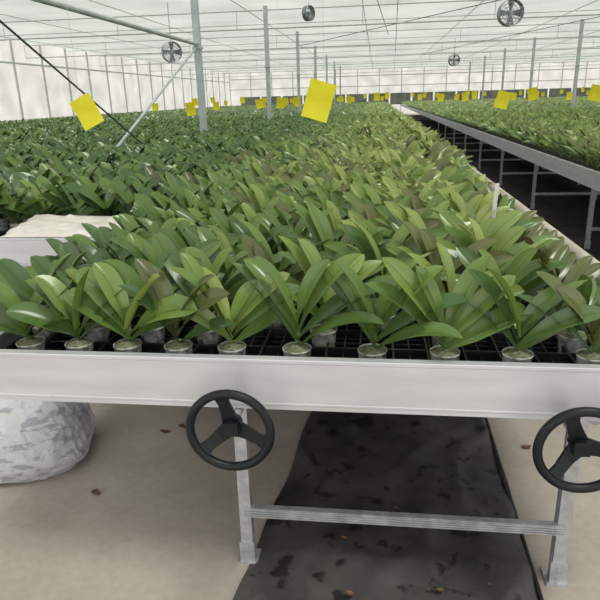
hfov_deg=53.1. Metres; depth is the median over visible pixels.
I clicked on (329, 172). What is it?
potted orchid
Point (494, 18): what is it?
roof truss
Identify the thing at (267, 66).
post
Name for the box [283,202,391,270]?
potted orchid
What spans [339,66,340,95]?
post
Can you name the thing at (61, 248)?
potted orchid
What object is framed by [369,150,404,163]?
potted orchid
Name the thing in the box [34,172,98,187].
potted orchid
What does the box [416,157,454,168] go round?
potted orchid
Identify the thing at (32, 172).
potted orchid
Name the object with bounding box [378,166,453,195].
potted orchid
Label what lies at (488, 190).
potted orchid
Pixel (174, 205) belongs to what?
potted orchid
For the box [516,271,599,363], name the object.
potted orchid
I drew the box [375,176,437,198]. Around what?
potted orchid
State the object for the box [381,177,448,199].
potted orchid
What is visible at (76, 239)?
potted orchid
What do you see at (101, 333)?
potted orchid
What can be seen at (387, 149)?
potted orchid
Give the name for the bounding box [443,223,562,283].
potted orchid
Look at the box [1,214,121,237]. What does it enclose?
plastic film
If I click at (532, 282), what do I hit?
potted orchid
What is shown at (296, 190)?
potted orchid
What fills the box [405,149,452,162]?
potted orchid
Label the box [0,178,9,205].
potted orchid
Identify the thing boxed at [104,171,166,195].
potted orchid
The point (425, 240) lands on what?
potted orchid
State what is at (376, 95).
trap
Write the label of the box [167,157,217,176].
potted orchid
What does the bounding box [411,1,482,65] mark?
roof purlin
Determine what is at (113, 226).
potted orchid
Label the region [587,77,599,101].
trap
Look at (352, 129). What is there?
plants
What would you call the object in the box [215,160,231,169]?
potted orchid
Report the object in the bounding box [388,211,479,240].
potted orchid
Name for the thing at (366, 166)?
potted orchid
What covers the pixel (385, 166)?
potted orchid
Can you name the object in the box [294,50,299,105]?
trap
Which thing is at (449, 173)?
potted orchid
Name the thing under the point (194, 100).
trap
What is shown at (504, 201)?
potted orchid
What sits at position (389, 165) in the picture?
potted orchid
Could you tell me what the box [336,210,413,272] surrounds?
potted orchid
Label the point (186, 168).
potted orchid
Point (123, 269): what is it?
potted orchid
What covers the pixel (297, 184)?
potted orchid
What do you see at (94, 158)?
potted orchid
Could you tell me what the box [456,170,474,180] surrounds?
potted orchid
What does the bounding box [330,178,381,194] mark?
potted orchid
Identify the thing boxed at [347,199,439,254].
potted orchid
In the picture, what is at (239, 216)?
potted orchid
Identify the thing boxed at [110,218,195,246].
potted orchid
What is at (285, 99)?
trap
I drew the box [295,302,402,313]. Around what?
tray
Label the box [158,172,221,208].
potted orchid
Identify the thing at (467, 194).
potted orchid
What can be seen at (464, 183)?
potted orchid
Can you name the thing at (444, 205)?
potted orchid
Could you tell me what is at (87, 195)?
potted orchid
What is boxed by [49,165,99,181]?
potted orchid
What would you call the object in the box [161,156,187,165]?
potted orchid
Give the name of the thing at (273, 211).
potted orchid
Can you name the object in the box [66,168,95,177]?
potted orchid
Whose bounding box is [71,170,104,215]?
potted orchid
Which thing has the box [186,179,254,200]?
potted orchid
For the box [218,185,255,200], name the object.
potted orchid
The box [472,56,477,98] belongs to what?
trap
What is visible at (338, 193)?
potted orchid
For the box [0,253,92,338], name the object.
potted orchid
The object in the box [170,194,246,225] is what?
potted orchid
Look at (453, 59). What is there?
fan
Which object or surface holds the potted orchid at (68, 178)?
on the bench at (20, 250)
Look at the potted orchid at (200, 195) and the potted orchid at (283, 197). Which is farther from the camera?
the potted orchid at (200, 195)
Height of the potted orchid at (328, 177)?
0.372 m
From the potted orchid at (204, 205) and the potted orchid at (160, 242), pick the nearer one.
the potted orchid at (160, 242)
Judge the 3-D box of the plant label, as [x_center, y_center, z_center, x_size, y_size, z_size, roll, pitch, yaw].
[0.852,-0.389,2.635,0.018,0.249,0.027,-3,19,-4]
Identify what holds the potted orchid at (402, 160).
in the tray
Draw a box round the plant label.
[491,183,499,217]
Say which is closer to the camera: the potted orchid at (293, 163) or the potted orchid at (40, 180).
the potted orchid at (40, 180)
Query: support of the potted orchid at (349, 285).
in the tray at (268, 341)
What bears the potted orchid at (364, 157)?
in the tray
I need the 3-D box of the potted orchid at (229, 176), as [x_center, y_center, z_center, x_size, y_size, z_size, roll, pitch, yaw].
[-0.508,-0.594,3.670,0.404,0.359,0.100,-7,19,-16]
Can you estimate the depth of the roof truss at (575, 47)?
33.01 m
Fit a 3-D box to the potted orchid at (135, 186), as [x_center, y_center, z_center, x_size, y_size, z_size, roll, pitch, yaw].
[-0.933,-0.608,3.704,0.498,0.387,0.155,5,20,18]
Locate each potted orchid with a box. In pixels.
[0,165,39,175]
[0,177,21,222]
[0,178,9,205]
[0,186,48,228]
[0,188,16,231]
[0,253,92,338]
[0,278,71,349]
[3,171,35,186]
[3,180,77,215]
[6,268,142,350]
[8,179,49,221]
[11,171,59,190]
[17,176,84,215]
[18,163,35,172]
[21,172,73,214]
[25,251,89,278]
[26,170,50,175]
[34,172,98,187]
[37,179,114,215]
[39,163,78,171]
[42,238,123,263]
[49,159,61,167]
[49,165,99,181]
[52,260,143,341]
[55,165,88,175]
[56,232,129,263]
[58,154,104,165]
[61,164,103,176]
[61,175,137,215]
[64,262,197,352]
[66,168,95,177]
[71,161,101,170]
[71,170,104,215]
[71,244,149,294]
[72,180,112,211]
[80,163,140,213]
[81,160,115,167]
[81,167,118,176]
[81,223,151,251]
[85,242,148,293]
[86,172,114,215]
[90,165,115,176]
[91,248,201,342]
[93,160,140,168]
[96,176,159,191]
[96,178,137,214]
[98,222,151,247]
[100,162,143,176]
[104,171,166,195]
[108,236,234,325]
[109,177,159,215]
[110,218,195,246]
[112,213,169,231]
[116,161,163,171]
[116,233,143,259]
[119,258,235,353]
[120,169,166,202]
[123,168,169,216]
[124,233,230,281]
[130,187,202,217]
[132,165,181,177]
[132,192,184,220]
[132,206,173,231]
[137,163,175,171]
[137,217,184,237]
[138,155,171,164]
[142,161,183,170]
[142,248,247,343]
[143,224,238,251]
[144,166,176,196]
[150,199,210,226]
[156,161,189,170]
[156,169,184,182]
[158,166,200,180]
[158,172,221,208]
[160,185,201,209]
[160,223,235,253]
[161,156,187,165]
[161,163,210,181]
[162,186,240,213]
[165,159,212,178]
[165,266,299,354]
[166,204,210,217]
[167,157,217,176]
[170,185,225,208]
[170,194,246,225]
[172,209,244,225]
[175,156,222,175]
[175,175,189,186]
[181,169,235,184]
[182,226,284,307]
[184,172,210,185]
[184,215,288,268]
[185,246,248,317]
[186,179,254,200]
[189,172,244,188]
[190,195,255,219]
[191,162,250,177]
[198,207,292,248]
[199,179,254,196]
[202,191,261,215]
[205,186,265,204]
[207,172,239,187]
[209,208,292,232]
[210,179,287,196]
[213,163,223,170]
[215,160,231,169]
[216,166,262,184]
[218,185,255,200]
[219,153,259,164]
[220,164,266,179]
[224,183,304,213]
[225,197,297,224]
[227,234,322,327]
[231,253,383,356]
[233,220,332,273]
[235,169,277,193]
[236,181,304,216]
[242,162,291,181]
[242,169,284,182]
[243,155,291,163]
[243,156,276,165]
[244,154,273,171]
[246,183,318,199]
[247,208,341,267]
[249,160,294,178]
[252,173,313,191]
[254,161,297,170]
[258,223,334,271]
[260,191,352,217]
[263,174,280,184]
[264,154,306,164]
[264,169,313,185]
[268,176,316,192]
[269,163,323,177]
[270,158,296,171]
[270,158,296,172]
[272,197,342,233]
[274,208,333,269]
[277,235,391,346]
[277,238,384,329]
[280,171,350,200]
[280,233,382,311]
[282,179,347,202]
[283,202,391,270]
[284,156,319,169]
[286,187,345,203]
[287,159,324,172]
[287,191,308,209]
[289,155,329,167]
[295,197,386,236]
[298,160,351,176]
[298,200,382,224]
[301,176,351,192]
[302,200,384,255]
[303,167,349,179]
[304,220,350,250]
[307,155,350,177]
[307,184,364,219]
[308,169,350,191]
[309,152,359,167]
[309,177,362,202]
[312,160,325,173]
[312,261,467,358]
[316,156,357,163]
[322,163,370,182]
[323,163,381,183]
[324,174,380,191]
[325,220,447,274]
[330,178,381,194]
[331,150,381,162]
[331,161,380,173]
[334,190,346,202]
[335,244,445,329]
[336,154,379,164]
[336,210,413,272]
[337,192,422,253]
[338,155,381,175]
[341,222,444,274]
[342,184,397,202]
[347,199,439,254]
[348,169,403,195]
[348,185,421,250]
[349,164,412,181]
[350,171,418,204]
[352,181,402,218]
[357,166,409,183]
[357,169,412,190]
[360,160,388,178]
[365,147,405,162]
[365,255,532,360]
[367,163,389,174]
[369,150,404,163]
[374,152,430,175]
[374,200,472,233]
[375,162,443,185]
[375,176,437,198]
[375,193,467,235]
[377,163,408,177]
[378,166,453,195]
[379,147,427,159]
[379,206,492,266]
[380,167,448,190]
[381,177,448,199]
[381,185,459,209]
[382,149,423,172]
[384,185,451,199]
[386,162,403,167]
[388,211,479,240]
[391,158,401,166]
[398,221,514,312]
[401,188,469,221]
[403,156,435,176]
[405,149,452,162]
[407,242,525,346]
[409,163,470,177]
[411,153,461,171]
[411,167,470,183]
[414,172,472,190]
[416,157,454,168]
[416,176,466,191]
[418,182,485,196]
[421,190,513,221]
[422,180,460,211]
[426,188,522,232]
[430,187,498,206]
[430,207,535,250]
[433,202,528,244]
[436,213,559,275]
[442,246,565,332]
[443,180,475,199]
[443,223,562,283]
[446,156,463,165]
[453,174,485,193]
[455,164,480,177]
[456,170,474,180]
[461,174,476,182]
[467,267,599,362]
[472,180,492,193]
[474,176,480,182]
[484,185,501,203]
[497,203,543,231]
[499,194,514,208]
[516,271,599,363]
[517,229,546,251]
[522,223,548,240]
[523,230,564,301]
[537,245,575,289]
[537,255,599,318]
[557,274,599,352]
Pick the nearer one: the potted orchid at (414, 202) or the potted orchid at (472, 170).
the potted orchid at (414, 202)
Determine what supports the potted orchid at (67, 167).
on the bench at (20, 250)
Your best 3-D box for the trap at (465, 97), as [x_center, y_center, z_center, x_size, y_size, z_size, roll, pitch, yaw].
[5.066,-7.264,18.158,0.233,2.388,0.019,1,19,7]
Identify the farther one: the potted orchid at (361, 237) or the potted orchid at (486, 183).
the potted orchid at (486, 183)
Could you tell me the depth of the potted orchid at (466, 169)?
4.08 m
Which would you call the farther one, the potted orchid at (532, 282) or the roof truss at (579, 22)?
the roof truss at (579, 22)
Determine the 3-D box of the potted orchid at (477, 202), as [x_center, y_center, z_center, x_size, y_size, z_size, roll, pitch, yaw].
[0.783,-0.334,2.805,0.450,0.350,0.134,1,19,9]
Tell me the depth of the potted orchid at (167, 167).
4.46 m
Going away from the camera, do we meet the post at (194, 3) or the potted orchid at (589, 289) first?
the potted orchid at (589, 289)
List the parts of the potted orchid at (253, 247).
pot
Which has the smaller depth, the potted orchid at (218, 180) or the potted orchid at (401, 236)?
the potted orchid at (401, 236)
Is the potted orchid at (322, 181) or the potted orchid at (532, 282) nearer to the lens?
the potted orchid at (532, 282)
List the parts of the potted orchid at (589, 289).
pot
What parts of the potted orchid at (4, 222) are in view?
pot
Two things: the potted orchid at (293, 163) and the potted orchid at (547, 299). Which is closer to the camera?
the potted orchid at (547, 299)
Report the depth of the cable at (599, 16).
20.38 m
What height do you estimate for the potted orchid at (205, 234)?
0.328 m
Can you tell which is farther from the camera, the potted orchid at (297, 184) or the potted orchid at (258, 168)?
the potted orchid at (258, 168)
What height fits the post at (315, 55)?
3.780 m
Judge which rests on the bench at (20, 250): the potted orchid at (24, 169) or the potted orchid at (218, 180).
the potted orchid at (24, 169)
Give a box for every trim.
[0,40,229,121]
[229,62,599,111]
[241,87,590,105]
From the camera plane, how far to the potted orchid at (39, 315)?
1.82 m
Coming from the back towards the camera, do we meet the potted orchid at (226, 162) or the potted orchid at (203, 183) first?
the potted orchid at (226, 162)
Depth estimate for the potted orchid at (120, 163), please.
4.65 m
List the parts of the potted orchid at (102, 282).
pot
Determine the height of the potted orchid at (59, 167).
0.357 m
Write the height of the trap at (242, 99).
2.316 m
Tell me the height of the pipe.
0.055 m
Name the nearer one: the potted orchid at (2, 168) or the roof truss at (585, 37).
the potted orchid at (2, 168)
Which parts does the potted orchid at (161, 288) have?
pot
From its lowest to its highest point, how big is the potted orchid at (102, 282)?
0.320 m
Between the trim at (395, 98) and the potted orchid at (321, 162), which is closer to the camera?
the potted orchid at (321, 162)
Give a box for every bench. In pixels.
[0,132,599,587]
[0,219,95,267]
[401,104,599,248]
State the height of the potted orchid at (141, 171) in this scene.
0.358 m
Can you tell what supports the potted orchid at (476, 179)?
in the tray
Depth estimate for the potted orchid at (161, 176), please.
4.18 m
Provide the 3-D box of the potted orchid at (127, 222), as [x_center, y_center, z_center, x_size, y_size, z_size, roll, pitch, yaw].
[-0.749,-0.273,2.833,0.368,0.297,0.123,3,19,15]
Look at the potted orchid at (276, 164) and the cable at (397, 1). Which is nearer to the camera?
the potted orchid at (276, 164)
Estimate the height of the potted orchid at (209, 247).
0.364 m
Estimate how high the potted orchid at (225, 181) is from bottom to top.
0.341 m
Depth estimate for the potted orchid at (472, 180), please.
3.80 m
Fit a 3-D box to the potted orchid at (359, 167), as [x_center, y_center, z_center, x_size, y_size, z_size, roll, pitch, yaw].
[0.546,-0.722,3.992,0.399,0.340,0.090,1,19,8]
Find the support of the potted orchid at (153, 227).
in the tray
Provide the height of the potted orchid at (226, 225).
0.364 m
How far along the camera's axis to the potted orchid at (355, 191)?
3.12 m
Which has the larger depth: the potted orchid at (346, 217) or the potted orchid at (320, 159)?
the potted orchid at (320, 159)
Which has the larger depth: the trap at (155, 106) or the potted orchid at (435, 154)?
the trap at (155, 106)
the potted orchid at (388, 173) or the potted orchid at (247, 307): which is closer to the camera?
the potted orchid at (247, 307)
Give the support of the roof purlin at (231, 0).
attached to the bar
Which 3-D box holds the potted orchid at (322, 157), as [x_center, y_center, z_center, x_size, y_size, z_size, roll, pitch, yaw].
[0.237,-0.842,4.302,0.446,0.387,0.135,0,19,4]
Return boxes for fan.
[161,2,181,62]
[302,2,314,20]
[448,46,459,65]
[497,0,523,26]
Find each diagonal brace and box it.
[0,20,142,143]
[110,46,197,154]
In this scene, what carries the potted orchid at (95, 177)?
on the bench at (20, 250)
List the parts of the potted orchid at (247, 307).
pot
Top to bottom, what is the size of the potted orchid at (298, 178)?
0.338 m
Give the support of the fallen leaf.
on the floor
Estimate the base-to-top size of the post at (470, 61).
3.780 m
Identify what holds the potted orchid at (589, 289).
in the tray at (488, 349)
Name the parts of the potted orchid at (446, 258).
pot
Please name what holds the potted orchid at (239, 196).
in the tray
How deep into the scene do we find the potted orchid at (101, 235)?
2.56 m
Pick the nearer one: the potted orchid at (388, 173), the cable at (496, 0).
the potted orchid at (388, 173)
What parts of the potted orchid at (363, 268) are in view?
pot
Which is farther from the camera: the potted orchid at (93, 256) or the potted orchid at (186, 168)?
the potted orchid at (186, 168)
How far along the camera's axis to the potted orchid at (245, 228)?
2.17 m
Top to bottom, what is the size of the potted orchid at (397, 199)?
0.376 m
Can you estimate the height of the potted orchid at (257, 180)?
0.350 m
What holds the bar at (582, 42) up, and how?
attached to the ceiling
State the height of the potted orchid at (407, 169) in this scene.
0.333 m
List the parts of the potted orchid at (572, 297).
pot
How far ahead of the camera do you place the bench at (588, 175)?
8.14 m
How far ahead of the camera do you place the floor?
2.40 m
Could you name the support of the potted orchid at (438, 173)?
in the tray
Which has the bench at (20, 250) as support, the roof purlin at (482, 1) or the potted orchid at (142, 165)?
the potted orchid at (142, 165)
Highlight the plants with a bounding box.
[0,95,599,172]
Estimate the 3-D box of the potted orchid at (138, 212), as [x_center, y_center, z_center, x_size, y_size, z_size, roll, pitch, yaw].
[-0.708,-0.316,2.986,0.333,0.280,0.104,7,20,23]
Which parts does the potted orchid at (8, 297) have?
pot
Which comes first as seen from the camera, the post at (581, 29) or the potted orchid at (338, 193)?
the potted orchid at (338, 193)
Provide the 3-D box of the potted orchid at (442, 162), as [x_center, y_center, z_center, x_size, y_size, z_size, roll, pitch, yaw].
[0.976,-0.886,4.387,0.452,0.376,0.113,-5,19,-9]
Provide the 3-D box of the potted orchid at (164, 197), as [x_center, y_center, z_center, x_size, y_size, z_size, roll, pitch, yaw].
[-0.727,-0.487,3.410,0.368,0.334,0.090,-4,19,-8]
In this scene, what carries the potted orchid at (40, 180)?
on the bench at (20, 250)
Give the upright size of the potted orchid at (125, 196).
0.362 m
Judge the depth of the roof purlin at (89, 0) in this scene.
17.48 m
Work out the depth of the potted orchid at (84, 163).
4.90 m
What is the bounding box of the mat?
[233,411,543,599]
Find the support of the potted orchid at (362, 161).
in the tray
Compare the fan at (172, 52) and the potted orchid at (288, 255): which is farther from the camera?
the fan at (172, 52)
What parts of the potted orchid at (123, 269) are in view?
pot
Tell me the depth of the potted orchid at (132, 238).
2.41 m
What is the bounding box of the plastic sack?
[0,399,95,483]
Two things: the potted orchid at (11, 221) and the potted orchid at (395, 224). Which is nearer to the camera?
the potted orchid at (395, 224)
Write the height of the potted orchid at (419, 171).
0.368 m
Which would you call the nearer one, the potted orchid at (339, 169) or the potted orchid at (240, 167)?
the potted orchid at (339, 169)
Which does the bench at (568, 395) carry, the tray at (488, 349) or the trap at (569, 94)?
the tray at (488, 349)
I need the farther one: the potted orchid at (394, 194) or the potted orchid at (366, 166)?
the potted orchid at (366, 166)
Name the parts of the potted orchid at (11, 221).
pot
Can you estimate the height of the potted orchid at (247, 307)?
0.332 m
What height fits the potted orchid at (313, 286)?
0.360 m
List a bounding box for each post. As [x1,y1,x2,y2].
[190,0,207,133]
[263,5,271,118]
[296,31,300,112]
[314,46,316,79]
[326,55,327,82]
[333,61,335,104]
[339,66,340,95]
[468,61,470,89]
[481,56,485,101]
[501,48,505,90]
[528,37,535,104]
[571,19,584,107]
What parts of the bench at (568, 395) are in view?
rail, leg, rail, leg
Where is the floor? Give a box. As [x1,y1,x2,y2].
[0,113,599,599]
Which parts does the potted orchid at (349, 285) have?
pot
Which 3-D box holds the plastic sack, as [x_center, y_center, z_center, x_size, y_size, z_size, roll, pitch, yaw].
[-1.341,0.533,2.763,0.760,0.397,0.624,-3,19,-4]
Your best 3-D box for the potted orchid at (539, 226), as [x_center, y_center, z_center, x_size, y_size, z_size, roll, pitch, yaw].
[0.938,-0.201,2.514,0.111,0.275,0.272,13,24,37]
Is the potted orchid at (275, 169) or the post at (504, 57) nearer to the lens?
the potted orchid at (275, 169)
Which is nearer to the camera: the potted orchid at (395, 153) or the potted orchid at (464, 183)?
the potted orchid at (464, 183)
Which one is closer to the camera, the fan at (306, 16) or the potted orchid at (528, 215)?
the potted orchid at (528, 215)
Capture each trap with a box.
[66,3,103,130]
[149,46,158,110]
[181,3,195,115]
[191,78,197,105]
[211,36,219,109]
[240,67,244,103]
[254,17,263,108]
[276,4,283,108]
[282,60,287,105]
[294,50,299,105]
[301,27,336,122]
[346,96,351,102]
[374,54,379,100]
[437,45,443,101]
[454,53,459,99]
[462,30,468,101]
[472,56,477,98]
[493,10,511,109]
[511,40,518,99]
[527,3,539,100]
[566,28,576,99]
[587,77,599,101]
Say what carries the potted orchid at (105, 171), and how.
on the bench at (20, 250)
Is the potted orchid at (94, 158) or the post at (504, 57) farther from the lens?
the post at (504, 57)
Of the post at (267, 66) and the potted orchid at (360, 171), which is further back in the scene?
the post at (267, 66)
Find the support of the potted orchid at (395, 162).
in the tray
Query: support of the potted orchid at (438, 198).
in the tray
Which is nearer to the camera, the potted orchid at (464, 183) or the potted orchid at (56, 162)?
the potted orchid at (464, 183)
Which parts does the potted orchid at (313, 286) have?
pot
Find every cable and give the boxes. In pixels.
[300,0,499,45]
[394,1,397,70]
[424,16,599,53]
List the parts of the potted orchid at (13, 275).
pot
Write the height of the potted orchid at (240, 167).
0.374 m
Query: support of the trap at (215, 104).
hanging from the ceiling
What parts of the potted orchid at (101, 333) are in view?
pot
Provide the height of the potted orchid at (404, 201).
0.378 m
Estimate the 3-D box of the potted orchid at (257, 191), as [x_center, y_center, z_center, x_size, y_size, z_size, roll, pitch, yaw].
[-0.130,-0.380,2.915,0.438,0.415,0.115,-6,19,-11]
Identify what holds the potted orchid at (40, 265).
in the tray at (12, 345)
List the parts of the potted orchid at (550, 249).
pot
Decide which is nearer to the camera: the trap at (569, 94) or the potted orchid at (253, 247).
the potted orchid at (253, 247)
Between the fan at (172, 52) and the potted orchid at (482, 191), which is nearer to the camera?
the potted orchid at (482, 191)
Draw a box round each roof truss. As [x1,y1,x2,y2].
[0,0,599,40]
[24,22,599,58]
[99,37,599,65]
[148,47,599,71]
[182,53,599,74]
[207,58,599,77]
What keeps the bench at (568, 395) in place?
on the floor
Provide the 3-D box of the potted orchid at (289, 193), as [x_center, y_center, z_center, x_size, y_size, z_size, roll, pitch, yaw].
[0.049,-0.377,3.041,0.141,0.320,0.384,-17,24,-38]
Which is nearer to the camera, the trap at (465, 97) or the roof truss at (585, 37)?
the trap at (465, 97)
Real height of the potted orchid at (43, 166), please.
0.354 m
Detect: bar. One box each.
[1,9,599,35]
[76,30,594,50]
[127,42,594,59]
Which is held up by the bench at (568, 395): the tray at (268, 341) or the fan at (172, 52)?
the tray at (268, 341)
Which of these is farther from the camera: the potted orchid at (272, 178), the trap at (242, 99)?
the trap at (242, 99)
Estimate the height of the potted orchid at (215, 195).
0.336 m
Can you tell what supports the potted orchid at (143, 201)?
in the tray
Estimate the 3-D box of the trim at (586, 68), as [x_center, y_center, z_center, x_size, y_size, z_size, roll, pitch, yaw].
[12.155,-18.152,51.808,37.200,3.800,0.070,1,19,7]
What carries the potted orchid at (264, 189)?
in the tray
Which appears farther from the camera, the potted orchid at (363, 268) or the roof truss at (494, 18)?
the roof truss at (494, 18)
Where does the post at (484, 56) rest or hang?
on the floor
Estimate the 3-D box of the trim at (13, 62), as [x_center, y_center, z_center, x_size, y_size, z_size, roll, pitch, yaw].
[-9.834,-8.988,26.416,0.100,3.800,59.000,1,19,7]
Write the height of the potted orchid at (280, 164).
0.333 m
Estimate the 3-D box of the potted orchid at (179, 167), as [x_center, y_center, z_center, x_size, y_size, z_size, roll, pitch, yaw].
[-1.077,-0.903,4.648,0.456,0.351,0.101,9,22,30]
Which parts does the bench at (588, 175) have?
leg, leg, leg, rail, leg, leg, leg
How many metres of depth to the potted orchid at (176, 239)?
2.37 m
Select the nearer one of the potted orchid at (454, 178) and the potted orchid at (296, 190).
the potted orchid at (296, 190)
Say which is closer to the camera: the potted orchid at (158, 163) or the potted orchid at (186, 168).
the potted orchid at (186, 168)
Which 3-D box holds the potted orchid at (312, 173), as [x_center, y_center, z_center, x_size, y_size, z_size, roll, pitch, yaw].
[0.152,-0.674,3.878,0.398,0.343,0.128,-2,19,-2]
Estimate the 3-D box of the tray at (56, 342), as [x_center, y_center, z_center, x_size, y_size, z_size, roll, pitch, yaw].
[-0.507,0.141,1.983,0.601,0.070,0.455,1,19,7]
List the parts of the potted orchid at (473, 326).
pot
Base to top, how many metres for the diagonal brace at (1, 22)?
2.517 m
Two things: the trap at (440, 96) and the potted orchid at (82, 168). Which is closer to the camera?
the potted orchid at (82, 168)
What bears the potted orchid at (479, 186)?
in the tray
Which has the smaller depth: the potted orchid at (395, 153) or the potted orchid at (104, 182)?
the potted orchid at (104, 182)
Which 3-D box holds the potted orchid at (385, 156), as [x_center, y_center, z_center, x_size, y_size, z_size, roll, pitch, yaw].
[0.797,-0.932,4.542,0.481,0.375,0.112,3,19,13]
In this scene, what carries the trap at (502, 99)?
hanging from the ceiling
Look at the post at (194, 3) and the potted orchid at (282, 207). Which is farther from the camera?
the post at (194, 3)
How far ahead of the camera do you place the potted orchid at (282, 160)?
4.93 m
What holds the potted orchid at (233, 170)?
in the tray
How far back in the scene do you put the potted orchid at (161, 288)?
1.77 m
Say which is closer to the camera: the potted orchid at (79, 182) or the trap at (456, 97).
the potted orchid at (79, 182)
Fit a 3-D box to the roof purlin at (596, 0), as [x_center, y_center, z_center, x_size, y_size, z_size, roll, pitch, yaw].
[8.715,-10.455,23.463,0.019,0.019,58.900,1,19,7]
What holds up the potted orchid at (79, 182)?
on the bench at (20, 250)
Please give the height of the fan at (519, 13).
1.096 m
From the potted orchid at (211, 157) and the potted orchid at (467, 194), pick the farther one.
the potted orchid at (211, 157)
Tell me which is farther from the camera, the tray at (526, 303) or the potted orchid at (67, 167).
the potted orchid at (67, 167)
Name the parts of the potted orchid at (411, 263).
pot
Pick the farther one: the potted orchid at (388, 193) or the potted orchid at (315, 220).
the potted orchid at (388, 193)
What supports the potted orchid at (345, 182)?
in the tray
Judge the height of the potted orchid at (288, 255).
0.346 m
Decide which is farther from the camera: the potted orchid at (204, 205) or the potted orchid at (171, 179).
the potted orchid at (171, 179)
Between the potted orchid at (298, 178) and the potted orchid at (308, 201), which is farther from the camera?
the potted orchid at (298, 178)
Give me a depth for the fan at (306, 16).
14.58 m
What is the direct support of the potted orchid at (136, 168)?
on the bench at (20, 250)
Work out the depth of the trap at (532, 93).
12.77 m
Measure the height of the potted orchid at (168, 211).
0.306 m
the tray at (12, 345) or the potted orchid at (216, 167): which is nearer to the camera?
the tray at (12, 345)
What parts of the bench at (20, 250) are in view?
rail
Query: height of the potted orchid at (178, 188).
0.351 m
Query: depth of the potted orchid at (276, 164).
4.47 m
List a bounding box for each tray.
[4,314,81,348]
[45,309,237,354]
[234,312,429,359]
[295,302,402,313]
[425,314,591,363]
[442,278,564,313]
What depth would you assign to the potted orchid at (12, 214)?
3.70 m
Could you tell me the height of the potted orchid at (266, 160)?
0.351 m
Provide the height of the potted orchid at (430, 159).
0.328 m
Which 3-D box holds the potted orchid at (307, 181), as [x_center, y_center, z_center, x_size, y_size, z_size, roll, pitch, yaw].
[0.136,-0.620,3.744,0.424,0.328,0.128,3,19,13]
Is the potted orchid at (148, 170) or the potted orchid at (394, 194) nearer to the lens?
the potted orchid at (394, 194)
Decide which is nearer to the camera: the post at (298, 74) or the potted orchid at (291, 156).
the potted orchid at (291, 156)
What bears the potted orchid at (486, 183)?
in the tray
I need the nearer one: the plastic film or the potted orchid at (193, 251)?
the potted orchid at (193, 251)
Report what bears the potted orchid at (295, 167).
in the tray
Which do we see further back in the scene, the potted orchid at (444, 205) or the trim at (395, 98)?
the trim at (395, 98)
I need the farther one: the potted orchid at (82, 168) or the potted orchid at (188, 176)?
the potted orchid at (82, 168)
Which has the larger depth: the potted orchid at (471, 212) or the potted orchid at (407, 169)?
the potted orchid at (407, 169)
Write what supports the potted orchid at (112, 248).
in the tray
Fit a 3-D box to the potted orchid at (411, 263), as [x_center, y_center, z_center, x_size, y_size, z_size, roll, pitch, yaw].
[0.286,-0.038,2.004,0.374,0.326,0.135,-2,19,0]
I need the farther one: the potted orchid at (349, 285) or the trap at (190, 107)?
the trap at (190, 107)
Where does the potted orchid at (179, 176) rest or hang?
in the tray
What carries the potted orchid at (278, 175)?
in the tray
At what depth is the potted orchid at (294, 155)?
4.91 m
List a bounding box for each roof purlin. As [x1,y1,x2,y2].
[0,36,236,73]
[1,14,270,72]
[89,0,304,71]
[231,0,332,66]
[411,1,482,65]
[447,0,597,65]
[487,30,599,63]
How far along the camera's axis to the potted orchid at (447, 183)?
3.08 m
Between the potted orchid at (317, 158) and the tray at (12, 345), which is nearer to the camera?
the tray at (12, 345)
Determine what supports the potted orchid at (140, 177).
on the bench at (20, 250)
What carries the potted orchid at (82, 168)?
on the bench at (20, 250)
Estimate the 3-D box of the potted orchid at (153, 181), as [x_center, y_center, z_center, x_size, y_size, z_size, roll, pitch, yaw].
[-1.129,-0.649,3.927,0.453,0.332,0.117,-9,20,-22]
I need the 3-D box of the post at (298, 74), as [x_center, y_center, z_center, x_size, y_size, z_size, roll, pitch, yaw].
[-0.046,-7.700,21.809,0.200,3.780,0.200,1,19,7]
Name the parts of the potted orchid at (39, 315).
pot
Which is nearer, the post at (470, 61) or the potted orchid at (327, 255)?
the potted orchid at (327, 255)
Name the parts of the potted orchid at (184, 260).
pot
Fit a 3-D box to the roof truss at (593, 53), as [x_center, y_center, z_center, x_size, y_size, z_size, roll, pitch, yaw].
[10.447,-15.264,38.470,37.209,0.461,0.035,1,19,7]
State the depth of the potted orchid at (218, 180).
3.83 m
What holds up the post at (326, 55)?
on the floor
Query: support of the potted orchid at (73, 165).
on the bench at (20, 250)
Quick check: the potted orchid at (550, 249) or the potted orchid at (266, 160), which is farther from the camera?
the potted orchid at (266, 160)
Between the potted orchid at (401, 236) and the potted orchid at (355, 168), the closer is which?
the potted orchid at (401, 236)
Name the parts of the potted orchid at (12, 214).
pot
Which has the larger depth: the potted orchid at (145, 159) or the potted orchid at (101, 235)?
the potted orchid at (145, 159)
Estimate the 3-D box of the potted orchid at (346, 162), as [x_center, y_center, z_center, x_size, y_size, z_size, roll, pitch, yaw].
[0.451,-0.877,4.417,0.392,0.367,0.118,3,19,13]
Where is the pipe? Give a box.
[31,0,197,45]
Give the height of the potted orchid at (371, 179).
0.380 m
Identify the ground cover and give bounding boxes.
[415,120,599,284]
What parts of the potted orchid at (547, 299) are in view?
pot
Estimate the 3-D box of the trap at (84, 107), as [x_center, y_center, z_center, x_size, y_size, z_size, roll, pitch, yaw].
[-1.454,-2.242,3.684,0.232,2.325,0.019,3,19,13]
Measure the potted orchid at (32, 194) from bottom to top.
0.350 m
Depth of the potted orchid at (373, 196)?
2.82 m
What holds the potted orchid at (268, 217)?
in the tray at (318, 305)
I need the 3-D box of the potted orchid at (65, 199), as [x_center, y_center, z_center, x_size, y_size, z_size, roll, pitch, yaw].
[-1.350,-0.562,3.656,0.453,0.353,0.150,-4,19,-7]

